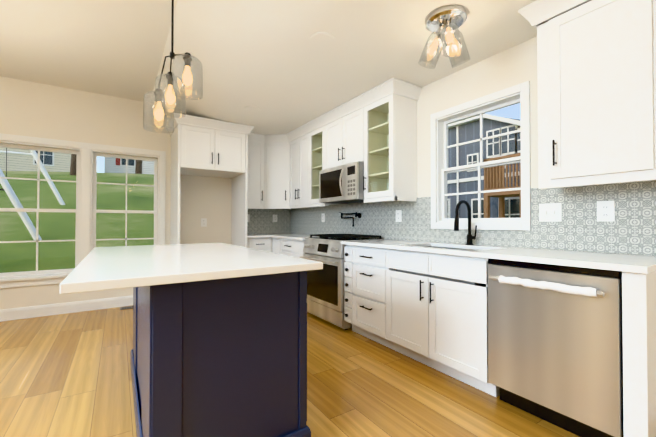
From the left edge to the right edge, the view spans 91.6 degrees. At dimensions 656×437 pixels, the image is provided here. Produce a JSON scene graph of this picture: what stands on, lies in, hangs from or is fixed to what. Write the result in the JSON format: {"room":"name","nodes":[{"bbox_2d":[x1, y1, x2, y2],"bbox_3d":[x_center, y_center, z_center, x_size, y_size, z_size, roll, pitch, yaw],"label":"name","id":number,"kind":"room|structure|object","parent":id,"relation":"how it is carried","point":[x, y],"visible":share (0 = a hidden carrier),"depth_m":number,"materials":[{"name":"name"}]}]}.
{"room":"kitchen","nodes":[
{"label":"kitchen","id":0,"kind":"room"},
{"bbox_2d":[0,76,290,309],"bbox_3d":[-3.350,-0.221,3.858,6.370,2.740,0.150,0,-1,-33],"label":"wall","id":1,"kind":"structure","parent":0,"point":[33,109],"depth_m":4.07,"materials":[{"name":"paint"}]},
{"bbox_2d":[0,295,132,321],"bbox_3d":[-4.032,1.077,3.294,4.328,0.130,0.015,0,-1,-33],"label":"baseboard","id":2,"kind":"structure","parent":1,"relation":"attached to","point":[48,310],"depth_m":3.84,"materials":[{"name":"white wood"}]},
{"bbox_2d":[0,133,165,287],"bbox_3d":[-3.075,-0.081,4.001,1.880,1.728,0.190,0,-1,-33],"label":"window","id":3,"kind":"structure","parent":1,"relation":"in","point":[77,181],"depth_m":3.97,"materials":[{"name":"white wood"}]},
{"bbox_2d":[201,218,206,226],"bbox_3d":[-1.847,0.059,4.746,0.085,0.125,0.008,0,-1,-33],"label":"outlet","id":4,"kind":"object","parent":1,"relation":"attached to","point":[203,220],"depth_m":4.74,"materials":[{"name":"white plastic"}]},
{"bbox_2d":[248,140,259,207],"bbox_3d":[-1.199,-0.678,4.962,0.427,0.980,0.373,0,-1,-33],"label":"upper cabinet","id":5,"kind":"object","parent":1,"relation":"attached to","point":[253,145],"depth_m":4.85,"materials":[{"name":"white wood"}]},
{"bbox_2d":[247,209,289,233],"bbox_3d":[-1.066,0.034,5.262,0.990,0.432,0.008,0,-1,-33],"label":"tile backsplash","id":6,"kind":"structure","parent":1,"relation":"attached to","point":[261,220],"depth_m":5.31,"materials":[{"name":"grey tile"}]},
{"bbox_2d":[0,305,578,436],"bbox_3d":[-1.035,1.157,0.456,6.520,0.100,8.350,0,-1,-33],"label":"floor","id":7,"kind":"structure","parent":0,"point":[66,375],"depth_m":2.10,"materials":[{"name":"brown wood"}]},
{"bbox_2d":[120,306,132,309],"bbox_3d":[-2.531,1.149,4.134,0.280,0.005,0.110,0,-1,-33],"label":"floor vent","id":8,"kind":"object","parent":7,"relation":"in","point":[129,307],"visible":0.48,"depth_m":4.11,"materials":[{"name":"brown metal"}]},
{"bbox_2d":[166,113,253,246],"bbox_3d":[-1.655,-0.063,4.444,1.027,2.438,0.726,0,-1,-33],"label":"tall cabinet","id":9,"kind":"object","parent":7,"relation":"on","point":[196,141],"visible":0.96,"depth_m":4.26,"materials":[{"name":"white wood"}]},
{"bbox_2d":[130,271,310,436],"bbox_3d":[-0.816,0.684,2.029,0.704,0.884,1.604,0,-1,-33],"label":"kitchen island","id":10,"kind":"object","parent":7,"relation":"on","point":[226,357],"visible":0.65,"depth_m":1.37,"materials":[{"name":"blue wood"}]},
{"bbox_2d":[60,243,322,293],"bbox_3d":[-0.887,0.224,1.935,0.940,0.032,1.720,0,-1,-33],"label":"island countertop","id":11,"kind":"structure","parent":10,"relation":"on","point":[106,268],"depth_m":1.40,"materials":[{"name":"white stone"}]},
{"bbox_2d":[247,237,271,251],"bbox_3d":[-1.152,0.719,4.838,0.389,0.884,0.604,0,-1,-33],"label":"base cabinet","id":12,"kind":"object","parent":7,"relation":"on","point":[265,243],"visible":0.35,"depth_m":4.61,"materials":[{"name":"white wood"}]},
{"bbox_2d":[247,234,270,237],"bbox_3d":[-1.158,0.260,4.800,0.330,0.030,0.670,0,-1,-33],"label":"countertop","id":13,"kind":"structure","parent":12,"relation":"on","point":[248,235],"depth_m":4.57,"materials":[{"name":"white stone"}]},
{"bbox_2d":[271,237,278,253],"bbox_3d":[-0.490,0.717,4.740,0.604,0.884,0.280,0,-1,-33],"label":"base cabinet","id":14,"kind":"object","parent":7,"relation":"on","point":[275,241],"depth_m":4.60,"materials":[{"name":"white wood"}]},
{"bbox_2d":[279,238,298,257],"bbox_3d":[-0.264,0.713,4.396,0.604,0.884,0.544,0,-1,-33],"label":"base cabinet","id":15,"kind":"object","parent":7,"relation":"on","point":[293,251],"depth_m":4.25,"materials":[{"name":"white wood"}]},
{"bbox_2d":[271,233,317,239],"bbox_3d":[-0.477,0.259,4.688,0.645,0.030,1.606,0,-1,-33],"label":"countertop","id":16,"kind":"structure","parent":15,"relation":"on","point":[294,236],"depth_m":4.52,"materials":[{"name":"white stone"}]},
{"bbox_2d":[299,240,346,308],"bbox_3d":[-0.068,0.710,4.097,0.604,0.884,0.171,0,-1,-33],"label":"base cabinet","id":17,"kind":"object","parent":7,"relation":"on","point":[301,242],"depth_m":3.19,"materials":[{"name":"white wood"}]},
{"bbox_2d":[300,234,380,329],"bbox_3d":[0.154,0.668,3.667,0.692,0.956,0.772,0,-1,-33],"label":"gas range","id":18,"kind":"object","parent":7,"relation":"on","point":[325,293],"visible":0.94,"depth_m":3.42,"materials":[{"name":"silver metal"}]},
{"bbox_2d":[351,245,438,352],"bbox_3d":[0.631,0.697,3.035,0.604,0.884,0.521,0,-1,-33],"label":"base cabinet","id":19,"kind":"object","parent":7,"relation":"on","point":[397,320],"depth_m":2.63,"materials":[{"name":"white wood"}]},
{"bbox_2d":[256,244,433,316],"bbox_3d":[-0.154,0.656,3.410,0.297,0.628,2.879,0,-1,-33],"label":"pulls","id":20,"kind":"object","parent":19,"relation":"attached to","point":[346,285],"visible":0.75,"depth_m":2.87,"materials":[{"name":"black metal"}]},
{"bbox_2d":[341,239,655,273],"bbox_3d":[1.004,0.231,2.440,0.643,0.030,2.210,0,-1,-33],"label":"countertop","id":21,"kind":"structure","parent":19,"relation":"on","point":[644,264],"depth_m":1.85,"materials":[{"name":"white stone"}]},
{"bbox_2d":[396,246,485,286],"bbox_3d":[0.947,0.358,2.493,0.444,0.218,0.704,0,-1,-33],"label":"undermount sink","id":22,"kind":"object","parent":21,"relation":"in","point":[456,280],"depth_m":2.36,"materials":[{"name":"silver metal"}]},
{"bbox_2d":[454,200,476,244],"bbox_3d":[1.114,0.034,2.585,0.228,0.367,0.097,0,-1,-33],"label":"faucet","id":23,"kind":"object","parent":21,"relation":"on","point":[470,237],"visible":1,"depth_m":2.61,"materials":[{"name":"black metal"}]},
{"bbox_2d":[488,259,623,436],"bbox_3d":[1.363,0.684,1.835,0.665,0.880,0.612,0,-1,-33],"label":"stainless steel dishwasher","id":24,"kind":"object","parent":7,"relation":"on","point":[555,347],"visible":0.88,"depth_m":1.64,"materials":[{"name":"silver metal"}]},
{"bbox_2d":[0,0,590,134],"bbox_3d":[-1.035,-1.542,0.489,6.520,0.420,8.350,0,-1,-33],"label":"ceiling","id":25,"kind":"structure","parent":0,"point":[276,66],"depth_m":2.68,"materials":[{"name":"paint"}]},
{"bbox_2d":[143,0,202,132],"bbox_3d":[-0.937,-1.080,1.929,0.379,1.070,0.172,0,-1,17],"label":"pendant light","id":26,"kind":"object","parent":25,"relation":"hanging from","point":[171,97],"visible":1,"depth_m":1.91,"materials":[{"name":"black"}]},
{"bbox_2d":[310,32,333,46],"bbox_3d":[-0.044,-1.306,2.328,0.179,0.007,0.179,0,-1,12],"label":"disc","id":27,"kind":"object","parent":25,"relation":"attached to","point":[322,39],"depth_m":2.32,"materials":[{"name":"paint"}]},
{"bbox_2d":[418,5,469,67],"bbox_3d":[0.784,-1.163,2.106,0.322,0.297,0.332,0,-1,-33],"label":"flush-mount ceiling light","id":28,"kind":"object","parent":25,"relation":"attached to","point":[448,20],"visible":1,"depth_m":2.06,"materials":[{"name":"clear glass"}]},
{"bbox_2d":[296,36,649,255],"bbox_3d":[1.626,-0.241,2.223,0.150,2.740,8.350,0,-1,-33],"label":"wall","id":29,"kind":"structure","parent":0,"point":[511,66],"depth_m":2.65,"materials":[{"name":"paint"}]},
{"bbox_2d":[256,132,299,207],"bbox_3d":[-0.747,-0.731,5.081,0.678,1.088,0.673,0,-1,-33],"label":"upper cabinet","id":30,"kind":"object","parent":29,"relation":"attached to","point":[273,147],"depth_m":4.90,"materials":[{"name":"white wood"}]},
{"bbox_2d":[261,140,556,200],"bbox_3d":[0.168,-0.559,3.397,0.339,0.535,3.829,0,-1,-33],"label":"pulls","id":31,"kind":"object","parent":30,"relation":"attached to","point":[553,147],"visible":0.9,"depth_m":3.33,"materials":[{"name":"black metal"}]},
{"bbox_2d":[288,136,299,207],"bbox_3d":[-0.384,-0.680,4.805,0.373,0.980,0.404,0,-1,-33],"label":"upper cabinet","id":32,"kind":"object","parent":29,"relation":"attached to","point":[294,144],"depth_m":4.74,"materials":[{"name":"white wood"}]},
{"bbox_2d":[300,132,331,207],"bbox_3d":[-0.206,-0.683,4.576,0.328,0.980,0.416,0,-1,-33],"label":"upper cabinet","id":33,"kind":"object","parent":29,"relation":"attached to","point":[312,143],"depth_m":4.39,"materials":[{"name":"white wood"}]},
{"bbox_2d":[324,120,335,169],"bbox_3d":[0.219,-0.893,3.932,0.328,0.575,0.441,0,-1,-33],"label":"upper cabinet","id":34,"kind":"object","parent":29,"relation":"attached to","point":[330,128],"depth_m":3.93,"materials":[{"name":"white wood"}]},
{"bbox_2d":[336,104,387,167],"bbox_3d":[0.394,-0.896,3.665,0.328,0.575,0.440,0,-1,-33],"label":"upper cabinet","id":35,"kind":"object","parent":29,"relation":"attached to","point":[363,131],"depth_m":3.48,"materials":[{"name":"white wood"}]},
{"bbox_2d":[319,161,363,203],"bbox_3d":[0.243,-0.396,3.751,0.462,0.404,0.750,0,-1,-33],"label":"over-the-range microwave","id":36,"kind":"object","parent":35,"relation":"attached to","point":[342,184],"visible":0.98,"depth_m":3.56,"materials":[{"name":"silver metal"}]},
{"bbox_2d":[291,180,655,255],"bbox_3d":[0.610,0.014,3.622,0.007,0.432,4.589,0,-1,-33],"label":"tile backsplash","id":37,"kind":"structure","parent":29,"relation":"attached to","point":[631,229],"depth_m":2.22,"materials":[{"name":"grey tile"}]},
{"bbox_2d":[321,213,324,221],"bbox_3d":[-0.071,-0.012,4.642,0.008,0.125,0.085,0,-1,-33],"label":"outlet","id":38,"kind":"object","parent":37,"relation":"attached to","point":[322,214],"depth_m":4.64,"materials":[{"name":"white plastic"}]},
{"bbox_2d":[339,212,361,226],"bbox_3d":[0.275,0.006,4.039,0.092,0.189,0.369,0,-1,-33],"label":"pot filler","id":39,"kind":"object","parent":37,"relation":"attached to","point":[359,215],"visible":1,"depth_m":3.95,"materials":[{"name":"black metal"}]},
{"bbox_2d":[396,210,401,221],"bbox_3d":[0.751,-0.027,3.393,0.008,0.125,0.085,0,-1,-33],"label":"outlet","id":40,"kind":"object","parent":37,"relation":"attached to","point":[398,212],"depth_m":3.38,"materials":[{"name":"white plastic"}]},
{"bbox_2d":[539,203,561,221],"bbox_3d":[1.530,-0.042,2.200,0.016,0.125,0.135,0,-1,-33],"label":"outlet","id":41,"kind":"object","parent":37,"relation":"attached to","point":[550,212],"depth_m":2.20,"materials":[{"name":"white plastic"}]},
{"bbox_2d":[597,201,614,220],"bbox_3d":[1.698,-0.045,1.951,0.008,0.125,0.085,0,-1,-33],"label":"outlet","id":42,"kind":"object","parent":37,"relation":"attached to","point":[605,209],"depth_m":1.95,"materials":[{"name":"white plastic"}]},
{"bbox_2d":[430,81,530,230],"bbox_3d":[1.285,-0.453,2.719,0.158,1.091,0.876,0,-1,-33],"label":"window","id":43,"kind":"structure","parent":29,"relation":"in","point":[443,169],"depth_m":2.70,"materials":[{"name":"white wood"}]},
{"bbox_2d":[532,0,655,187],"bbox_3d":[1.590,-0.716,1.834,0.339,0.980,0.570,0,-1,-33],"label":"upper cabinet","id":44,"kind":"object","parent":29,"relation":"attached to","point":[596,67],"depth_m":1.73,"materials":[{"name":"white wood"}]},
{"label":"outside","id":45,"kind":"structure","parent":0,"visible":0},
{"bbox_2d":[0,171,153,272],"bbox_3d":[-18.529,-1.295,29.808,66.000,6.254,59.830,0,-1,-33],"label":"ground","id":46,"kind":"structure","parent":45,"point":[106,199],"depth_m":9.04,"materials":[{"name":"green plant"}]},
{"bbox_2d":[0,148,64,239],"bbox_3d":[-8.664,-1.374,8.068,2.813,4.164,4.225,0,-1,-33],"label":"swing set","id":47,"kind":"object","parent":46,"relation":"on","point":[31,228],"depth_m":7.10,"materials":[{"name":"white metal"}]},
{"bbox_2d":[0,147,70,171],"bbox_3d":[-23.937,-1.734,22.566,9.700,12.219,7.700,1,-1,-39],"label":"house","id":48,"kind":"structure","parent":46,"relation":"on","point":[47,158],"depth_m":21.41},
{"bbox_2d":[70,154,141,174],"bbox_3d":[-17.592,-6.955,19.924,16.396,9.666,12.239,0,-1,-33],"label":"bare tree","id":49,"kind":"object","parent":46,"relation":"on","point":[73,167],"depth_m":17.20,"materials":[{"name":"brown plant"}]},
{"bbox_2d":[104,157,153,173],"bbox_3d":[-15.558,-2.158,31.671,10.700,13.288,7.700,0,-1,-26],"label":"house","id":50,"kind":"structure","parent":46,"relation":"on","point":[116,163],"depth_m":26.92,"materials":[{"name":"white"}]},
{"bbox_3d":[25.722,4.226,1.944,39.830,0.200,35.200,0,-1,-33],"label":"ground","id":51,"kind":"structure","parent":45,"visible":0},
{"bbox_2d":[447,114,520,217],"bbox_3d":[9.446,0.414,10.918,8.220,7.640,20.000,0,-1,-33],"label":"house","id":52,"kind":"structure","parent":51,"relation":"on","point":[460,157],"depth_m":10.64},
{"bbox_2d":[483,153,520,217],"bbox_3d":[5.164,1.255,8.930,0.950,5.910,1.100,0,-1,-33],"label":"deck","id":53,"kind":"object","parent":51,"relation":"on","point":[497,178],"depth_m":8.89,"materials":[{"name":"brown wood"}]}
]}

